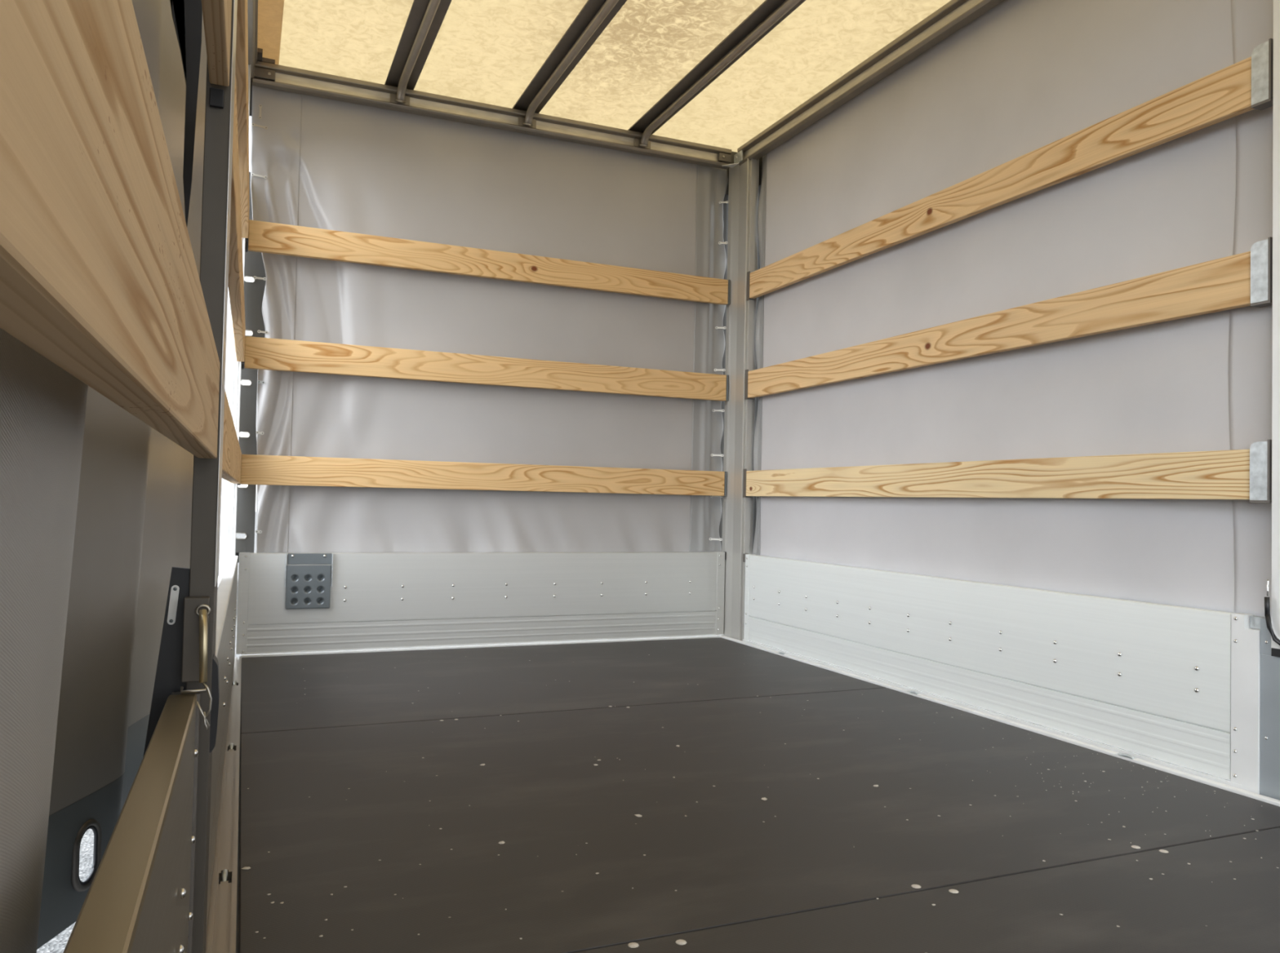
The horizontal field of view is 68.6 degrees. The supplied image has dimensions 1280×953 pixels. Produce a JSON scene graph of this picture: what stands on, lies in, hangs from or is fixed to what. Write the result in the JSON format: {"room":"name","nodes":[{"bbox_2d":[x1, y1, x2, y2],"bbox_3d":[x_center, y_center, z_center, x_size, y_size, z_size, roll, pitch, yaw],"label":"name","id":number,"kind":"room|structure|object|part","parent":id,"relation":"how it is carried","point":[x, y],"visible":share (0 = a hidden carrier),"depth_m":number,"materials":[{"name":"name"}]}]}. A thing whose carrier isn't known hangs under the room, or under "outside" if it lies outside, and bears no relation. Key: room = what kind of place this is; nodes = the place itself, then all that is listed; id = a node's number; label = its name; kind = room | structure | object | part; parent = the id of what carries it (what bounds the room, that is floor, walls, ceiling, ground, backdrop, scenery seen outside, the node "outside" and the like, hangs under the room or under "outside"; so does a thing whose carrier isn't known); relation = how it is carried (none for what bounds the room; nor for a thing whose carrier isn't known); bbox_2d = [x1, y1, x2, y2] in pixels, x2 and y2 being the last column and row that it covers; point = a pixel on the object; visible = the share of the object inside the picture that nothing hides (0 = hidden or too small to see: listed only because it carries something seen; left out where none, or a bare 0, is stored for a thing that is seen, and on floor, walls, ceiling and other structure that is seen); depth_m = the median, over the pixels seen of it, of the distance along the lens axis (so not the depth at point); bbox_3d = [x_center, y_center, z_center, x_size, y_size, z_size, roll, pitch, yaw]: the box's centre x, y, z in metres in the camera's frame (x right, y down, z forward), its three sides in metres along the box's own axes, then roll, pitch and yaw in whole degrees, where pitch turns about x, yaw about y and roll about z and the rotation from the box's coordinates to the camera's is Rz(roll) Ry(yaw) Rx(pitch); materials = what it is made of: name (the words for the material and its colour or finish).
{"room":"cargo space","nodes":[
{"label":"cargo space","id":0,"kind":"room"},
{"bbox_2d":[235,714,240,952],"bbox_3d":[0.364,0.661,1.342,1.820,0.129,4.400,2,-2,-23],"label":"frame","id":1,"kind":"object","parent":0,"point":[238,839],"visible":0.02,"depth_m":1.36,"materials":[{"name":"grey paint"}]},
{"bbox_2d":[205,656,241,952],"bbox_3d":[-0.449,0.550,0.972,0.054,0.037,4.350,2,-2,-23],"label":"rail","id":2,"kind":"object","parent":1,"relation":"attached to","point":[220,938],"visible":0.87,"depth_m":1.38,"materials":[{"name":"metal"}]},
{"bbox_2d":[62,692,200,952],"bbox_3d":[-0.057,0.352,-0.024,0.031,0.322,2.004,2,-2,-22],"label":"panel","id":3,"kind":"object","parent":2,"relation":"attached to","point":[140,898],"visible":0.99,"depth_m":0.57,"materials":[{"name":"metal"}]},
{"bbox_3d":[-0.057,0.354,-0.032,0.023,0.310,1.988,2,-2,-22],"label":"panel","id":4,"kind":"part","parent":3,"relation":"part of","materials":[{"name":"metal"}]},
{"bbox_2d":[180,0,237,952],"bbox_3d":[-0.433,-0.391,0.971,0.034,1.860,0.184,2,-2,-23],"label":"post","id":5,"kind":"object","parent":2,"relation":"on","point":[200,664],"visible":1,"depth_m":0.92,"materials":[{"name":"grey metal"}]},
{"bbox_2d":[0,0,219,458],"bbox_3d":[-0.038,-0.081,-0.009,0.020,0.095,2.003,2,-2,-22],"label":"wooden slat","id":6,"kind":"object","parent":5,"relation":"attached to","point":[100,277],"visible":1,"depth_m":0.21,"materials":[{"name":"brown wood"}]},
{"bbox_2d":[143,567,190,755],"bbox_3d":[-0.467,0.262,0.906,0.052,0.349,0.009,2,-2,-23],"label":"flap","id":7,"kind":"object","parent":5,"relation":"attached to","point":[169,667],"visible":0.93,"depth_m":0.91,"materials":[{"name":"black plastic"}]},
{"bbox_3d":[-0.413,0.160,0.887,0.007,0.067,0.030,2,-2,-30],"label":"pull handle","id":8,"kind":"part","parent":5,"relation":"part of","materials":[{"name":"yellow metal"}]},
{"bbox_2d":[201,0,231,86],"bbox_3d":[-0.030,-0.451,0.001,0.020,0.100,2.003,2,-2,-22],"label":"wooden slat","id":9,"kind":"object","parent":5,"relation":"attached to","point":[216,14],"visible":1,"depth_m":0.84,"materials":[{"name":"brown wood"}]},
{"bbox_2d":[222,389,241,484],"bbox_3d":[-0.853,-0.042,1.956,0.022,0.096,1.966,2,-2,-22],"label":"wooden slat","id":10,"kind":"object","parent":5,"relation":"attached to","point":[232,454],"visible":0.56,"depth_m":1.47,"materials":[{"name":"brown wood"}]},
{"bbox_2d":[227,72,245,361],"bbox_3d":[-0.845,-0.418,1.966,0.022,0.101,1.966,2,-2,-22],"label":"wooden slat","id":11,"kind":"object","parent":5,"relation":"attached to","point":[236,284],"visible":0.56,"depth_m":1.67,"materials":[{"name":"brown wood"}]},
{"bbox_2d":[235,0,249,238],"bbox_3d":[-0.838,-0.796,1.976,0.022,0.096,1.966,2,-2,-22],"label":"wooden slat","id":12,"kind":"object","parent":5,"relation":"attached to","point":[242,36],"visible":0.75,"depth_m":1.92,"materials":[{"name":"brown wood"}]},
{"bbox_2d":[247,0,257,78],"bbox_3d":[-0.420,-1.342,1.001,0.042,0.067,4.321,2,-2,-22],"label":"roof rail","id":13,"kind":"object","parent":5,"relation":"attached to","point":[252,5],"visible":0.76,"depth_m":2.75,"materials":[{"name":"grey metal"}]},
{"bbox_2d":[0,0,207,952],"bbox_3d":[-0.624,-0.327,0.992,0.262,1.995,2.400,2,-2,-23],"label":"curtain","id":14,"kind":"object","parent":13,"relation":"hanging from","point":[95,501],"visible":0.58,"depth_m":1.38,"materials":[{"name":"fabric"}]},
{"bbox_2d":[206,555,238,928],"bbox_3d":[-0.865,0.385,1.950,0.028,0.318,1.960,2,-2,-22],"label":"panel","id":15,"kind":"object","parent":2,"relation":"on","point":[226,616],"visible":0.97,"depth_m":1.55,"materials":[{"name":"metal"}]},
{"bbox_2d":[219,64,250,582],"bbox_3d":[-1.267,-0.354,2.945,0.049,1.855,0.165,2,-2,-23],"label":"post","id":16,"kind":"object","parent":2,"relation":"on","point":[234,367],"visible":0.42,"depth_m":2.87,"materials":[{"name":"white metal"}]},
{"bbox_2d":[240,454,724,496],"bbox_3d":[-0.475,0.003,3.345,1.742,0.096,0.022,2,-2,-23],"label":"wooden slat","id":17,"kind":"object","parent":16,"relation":"attached to","point":[255,469],"visible":0.89,"depth_m":3.28,"materials":[{"name":"brown wood"}]},
{"bbox_2d":[252,48,731,169],"bbox_3d":[-0.437,-1.288,3.347,1.743,0.080,0.105,2,-2,-23],"label":"roof rail","id":18,"kind":"object","parent":16,"relation":"attached to","point":[268,74],"visible":0.82,"depth_m":3.31,"materials":[{"name":"metal"}]},
{"bbox_3d":[-1.218,-1.347,2.994,0.026,0.013,0.062,2,-2,-23],"label":"corner plate","id":19,"kind":"part","parent":18,"relation":"part of","materials":[{"name":"grey metal"}]},
{"bbox_3d":[-1.215,-1.303,3.038,0.066,0.030,0.012,2,-2,-23],"label":"corner plate","id":20,"kind":"part","parent":18,"relation":"part of","materials":[{"name":"grey metal"}]},
{"bbox_3d":[-1.217,-1.346,3.041,0.064,0.013,0.022,2,-2,-23],"label":"corner plate","id":21,"kind":"part","parent":18,"relation":"part of","materials":[{"name":"grey metal"}]},
{"bbox_3d":[-0.821,-1.290,3.211,0.066,0.031,0.005,2,-2,-23],"label":"bow plate","id":22,"kind":"part","parent":18,"relation":"part of","materials":[{"name":"grey metal"}]},
{"bbox_2d":[395,0,440,103],"bbox_3d":[0.025,-1.339,1.216,0.037,0.066,4.328,2,-2,-23],"label":"bow","id":23,"kind":"object","parent":18,"relation":"attached to","point":[433,6],"visible":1,"depth_m":2.89,"materials":[{"name":"metal"}]},
{"bbox_3d":[-0.406,-1.276,3.386,0.066,0.031,0.005,2,-2,-23],"label":"bow plate","id":24,"kind":"part","parent":18,"relation":"part of","materials":[{"name":"grey metal"}]},
{"bbox_2d":[523,0,618,126],"bbox_3d":[0.439,-1.326,1.391,0.037,0.066,4.328,2,-2,-23],"label":"bow","id":25,"kind":"object","parent":18,"relation":"attached to","point":[608,5],"visible":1,"depth_m":2.93,"materials":[{"name":"metal"}]},
{"bbox_3d":[0.009,-1.263,3.562,0.066,0.031,0.005,2,-2,-23],"label":"bow plate","id":26,"kind":"part","parent":18,"relation":"part of","materials":[{"name":"grey metal"}]},
{"bbox_2d":[639,0,800,146],"bbox_3d":[0.855,-1.312,1.567,0.037,0.066,4.328,2,-2,-23],"label":"bow","id":27,"kind":"object","parent":18,"relation":"attached to","point":[787,5],"visible":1,"depth_m":2.96,"materials":[{"name":"metal"}]},
{"bbox_3d":[0.333,-1.253,3.693,0.053,0.030,0.012,2,-2,-23],"label":"corner plate","id":28,"kind":"part","parent":18,"relation":"part of","materials":[{"name":"grey metal"}]},
{"bbox_2d":[720,635,1279,806],"bbox_3d":[1.186,0.591,1.665,0.060,0.021,4.350,2,-2,-23],"label":"trim","id":29,"kind":"structure","parent":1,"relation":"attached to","point":[1224,784],"depth_m":2.20,"materials":[{"name":"white metal"}]},
{"bbox_2d":[720,158,759,641],"bbox_3d":[0.389,-0.301,3.648,0.064,1.855,0.161,2,-2,-23],"label":"post","id":30,"kind":"object","parent":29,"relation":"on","point":[744,179],"visible":0.95,"depth_m":3.63,"materials":[{"name":"grey metal"}]},
{"bbox_2d":[244,336,726,401],"bbox_3d":[-0.467,-0.373,3.355,1.742,0.101,0.022,2,-2,-23],"label":"wooden slat","id":31,"kind":"object","parent":30,"relation":"attached to","point":[260,353],"visible":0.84,"depth_m":3.29,"materials":[{"name":"brown wood"}]},
{"bbox_2d":[248,219,728,305],"bbox_3d":[-0.459,-0.752,3.365,1.742,0.096,0.022,2,-2,-23],"label":"wooden slat","id":32,"kind":"object","parent":30,"relation":"attached to","point":[264,237],"visible":0.97,"depth_m":3.30,"materials":[{"name":"brown wood"}]},
{"bbox_2d":[752,185,760,546],"bbox_3d":[0.474,-0.498,3.614,0.001,1.600,0.160,2,-2,-23],"label":"flap","id":33,"kind":"object","parent":30,"relation":"attached to","point":[754,508],"visible":0.03,"depth_m":3.65,"materials":[{"name":"plastic"}]},
{"bbox_2d":[746,449,1249,500],"bbox_3d":[0.790,0.012,2.672,0.022,0.096,1.936,2,-2,-23],"label":"wooden slat","id":34,"kind":"object","parent":30,"relation":"attached to","point":[1215,474],"visible":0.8,"depth_m":2.25,"materials":[{"name":"brown wood"}]},
{"bbox_2d":[747,251,1250,398],"bbox_3d":[0.797,-0.365,2.682,0.022,0.101,1.936,2,-2,-23],"label":"wooden slat","id":35,"kind":"object","parent":30,"relation":"attached to","point":[1222,284],"visible":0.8,"depth_m":2.26,"materials":[{"name":"brown wood"}]},
{"bbox_2d":[749,56,1254,298],"bbox_3d":[0.805,-0.743,2.692,0.022,0.096,1.936,2,-2,-23],"label":"wooden slat","id":36,"kind":"object","parent":30,"relation":"attached to","point":[1224,94],"visible":0.89,"depth_m":2.27,"materials":[{"name":"brown wood"}]},
{"bbox_2d":[742,553,1260,794],"bbox_3d":[0.782,0.442,2.656,0.031,0.330,1.958,2,-2,-23],"label":"panel","id":37,"kind":"object","parent":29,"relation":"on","point":[1180,686],"visible":1,"depth_m":2.22,"materials":[{"name":"metal"}]},
{"bbox_2d":[1249,0,1279,800],"bbox_3d":[1.208,-0.333,1.717,0.063,1.849,0.180,2,-2,-23],"label":"post","id":38,"kind":"object","parent":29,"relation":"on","point":[1264,456],"visible":1,"depth_m":1.74,"materials":[{"name":"white metal"}]},
{"bbox_2d":[722,0,1004,168],"bbox_3d":[1.212,-1.286,1.706,0.090,0.067,4.346,2,-2,-23],"label":"roof rail","id":39,"kind":"object","parent":38,"relation":"attached to","point":[955,15],"visible":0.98,"depth_m":2.92,"materials":[{"name":"metal"}]},
{"bbox_3d":[0.385,-1.246,3.672,0.005,0.041,0.063,2,-2,-23],"label":"corner plate","id":40,"kind":"part","parent":39,"relation":"part of","materials":[{"name":"metal"}]},
{"bbox_3d":[1.206,0.428,1.688,0.044,0.327,0.153,2,-2,-23],"label":"plate","id":41,"kind":"part","parent":38,"relation":"part of","materials":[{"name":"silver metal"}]},
{"bbox_3d":[1.160,0.266,1.716,0.009,0.089,0.039,2,-2,-19],"label":"latch lever","id":42,"kind":"part","parent":38,"relation":"part of","materials":[{"name":"black plastic"}]},
{"bbox_2d":[250,85,728,552],"bbox_3d":[-0.469,-0.493,3.395,1.769,1.545,0.034,2,-2,-23],"label":"wall","id":43,"kind":"structure","parent":0,"point":[328,164],"depth_m":3.35,"materials":[{"name":"fabric"}]},
{"bbox_2d":[235,172,266,553],"bbox_3d":[-1.262,-0.373,3.079,0.091,1.250,0.013,2,-2,-23],"label":"corner post","id":44,"kind":"object","parent":43,"relation":"attached to","point":[254,291],"visible":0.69,"depth_m":3.07,"materials":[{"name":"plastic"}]},
{"bbox_2d":[251,173,267,178],"bbox_3d":[-1.249,-0.987,3.081,0.050,0.012,0.004,2,-2,-23],"label":"strap","id":45,"kind":"object","parent":43,"relation":"attached to","point":[252,174],"visible":1,"depth_m":3.08,"materials":[{"name":"white fabric"}]},
{"bbox_2d":[251,123,267,129],"bbox_3d":[-1.246,-1.148,3.076,0.049,0.014,0.004,2,-2,-23],"label":"strap","id":46,"kind":"object","parent":43,"relation":"attached to","point":[252,124],"visible":1,"depth_m":3.08,"materials":[{"name":"grey fabric"}]},
{"bbox_2d":[253,275,266,280],"bbox_3d":[-1.236,-0.645,3.054,0.041,0.010,0.004,2,-2,-23],"label":"strap","id":47,"kind":"object","parent":43,"relation":"attached to","point":[254,277],"visible":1,"depth_m":3.05,"materials":[{"name":"white rubber"}]},
{"bbox_2d":[255,431,263,435],"bbox_3d":[-1.233,-0.141,3.047,0.025,0.011,0.004,2,-2,-23],"label":"strap","id":48,"kind":"object","parent":43,"relation":"attached to","point":[257,432],"visible":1,"depth_m":3.05,"materials":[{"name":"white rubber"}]},
{"bbox_2d":[258,104,262,119],"bbox_3d":[-1.244,-1.196,3.077,0.010,0.049,0.004,2,-2,-23],"label":"strap","id":49,"kind":"object","parent":43,"relation":"attached to","point":[260,105],"visible":1,"depth_m":3.08,"materials":[{"name":"grey fabric"}]},
{"bbox_2d":[257,329,267,333],"bbox_3d":[-1.232,-0.472,3.067,0.033,0.011,0.004,2,-2,-23],"label":"strap","id":50,"kind":"object","parent":43,"relation":"attached to","point":[259,331],"visible":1,"depth_m":3.07,"materials":[{"name":"white rubber"}]},
{"bbox_2d":[708,537,722,541],"bbox_3d":[0.297,0.247,3.694,0.053,0.011,0.004,1,-2,3],"label":"strap","id":51,"kind":"object","parent":43,"relation":"attached to","point":[709,539],"visible":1,"depth_m":3.69,"materials":[{"name":"white rubber"}]},
{"bbox_2d":[710,453,724,457],"bbox_3d":[0.304,-0.084,3.705,0.053,0.011,0.004,1,-2,8],"label":"strap","id":52,"kind":"object","parent":43,"relation":"attached to","point":[711,455],"visible":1,"depth_m":3.70,"materials":[{"name":"white rubber"}]},
{"bbox_2d":[711,408,724,412],"bbox_3d":[0.309,-0.261,3.709,0.051,0.011,0.004,1,-2,8],"label":"strap","id":53,"kind":"object","parent":43,"relation":"attached to","point":[713,410],"visible":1,"depth_m":3.71,"materials":[{"name":"white rubber"}]},
{"bbox_2d":[713,368,725,371],"bbox_3d":[0.315,-0.421,3.713,0.046,0.011,0.004,1,-2,9],"label":"strap","id":54,"kind":"object","parent":43,"relation":"attached to","point":[714,370],"visible":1,"depth_m":3.71,"materials":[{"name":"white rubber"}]},
{"bbox_2d":[715,326,726,328],"bbox_3d":[0.319,-0.589,3.718,0.044,0.011,0.004,1,-2,9],"label":"strap","id":55,"kind":"object","parent":43,"relation":"attached to","point":[716,327],"visible":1,"depth_m":3.72,"materials":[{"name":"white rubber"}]},
{"bbox_2d":[718,241,728,244],"bbox_3d":[0.329,-0.928,3.729,0.039,0.011,0.004,1,-2,16],"label":"strap","id":56,"kind":"object","parent":43,"relation":"attached to","point":[719,242],"visible":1,"depth_m":3.73,"materials":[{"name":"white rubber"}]},
{"bbox_2d":[719,195,728,546],"bbox_3d":[0.317,-0.463,3.759,0.070,1.530,0.001,2,-2,-23],"label":"flap","id":57,"kind":"object","parent":43,"relation":"attached to","point":[726,197],"visible":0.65,"depth_m":3.77,"materials":[{"name":"plastic"}]},
{"bbox_2d":[248,0,951,195],"bbox_3d":[0.399,-1.269,1.401,1.904,0.213,4.420,2,-2,-23],"label":"ceiling","id":58,"kind":"structure","parent":0,"point":[644,55],"depth_m":2.96,"materials":[{"name":"beige fabric"}]},
{"bbox_2d":[239,637,1279,952],"bbox_3d":[0.369,0.574,1.319,1.714,0.020,4.350,2,-2,-23],"label":"floor","id":59,"kind":"structure","parent":0,"point":[795,881],"depth_m":1.54,"materials":[{"name":"brown wood"}]},
{"bbox_2d":[241,866,250,870],"bbox_3d":[-0.548,0.544,1.306,0.012,0.003,0.009,2,-2,-28],"label":"crumb","id":60,"kind":"object","parent":59,"relation":"on","point":[245,868],"visible":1,"depth_m":1.30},
{"bbox_2d":[241,634,720,657],"bbox_3d":[-0.483,0.594,3.329,1.714,0.012,0.036,2,-2,-23],"label":"rail","id":61,"kind":"object","parent":59,"relation":"on","point":[708,636],"visible":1,"depth_m":3.27,"materials":[{"name":"white metal"}]},
{"bbox_2d":[235,551,725,654],"bbox_3d":[-0.484,0.429,3.334,1.759,0.322,0.031,2,-2,-23],"label":"panel","id":62,"kind":"object","parent":61,"relation":"on","point":[378,600],"visible":0.98,"depth_m":3.29,"materials":[{"name":"metal"}]},
{"bbox_2d":[284,553,333,609],"bbox_3d":[-1.079,0.341,3.060,0.147,0.180,0.017,2,-2,-23],"label":"plate","id":63,"kind":"object","parent":62,"relation":"attached to","point":[307,587],"visible":1,"depth_m":3.06,"materials":[{"name":"grey paint"}]},
{"bbox_3d":[-1.079,0.269,3.068,0.136,0.036,0.004,2,-2,-23],"label":"mount plate","id":64,"kind":"part","parent":63,"relation":"part of","materials":[{"name":"grey paint"}]},
{"bbox_2d":[386,658,1262,910],"bbox_3d":[0.142,0.580,2.078,1.501,0.002,2.417,2,-2,-23],"label":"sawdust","id":65,"kind":"object","parent":59,"relation":"on","point":[411,659],"visible":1,"depth_m":1.75,"materials":[{"name":"brown wood"}]},
{"bbox_2d":[751,0,1273,617],"bbox_3d":[1.271,-0.343,1.651,0.030,1.870,4.229,2,-2,-23],"label":"wall","id":66,"kind":"structure","parent":0,"point":[1021,77],"depth_m":2.35,"materials":[{"name":"fabric"}]},
{"label":"outside","id":67,"kind":"structure","parent":0,"visible":0},
{"bbox_2d":[36,511,1259,952],"bbox_3d":[0.323,1.301,3.649,120.000,0.050,120.000,2,-2,-23],"label":"ground","id":68,"kind":"structure","parent":67,"point":[57,944],"depth_m":3.08,"materials":[{"name":"white"}]},
{"bbox_2d":[217,478,223,589],"bbox_3d":[-5.513,0.322,10.132,2.050,2.000,4.529,2,-2,-23],"label":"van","id":69,"kind":"object","parent":68,"relation":"on","point":[219,577],"visible":0.02,"depth_m":8.47,"materials":[{"name":"white paint"}]}
]}

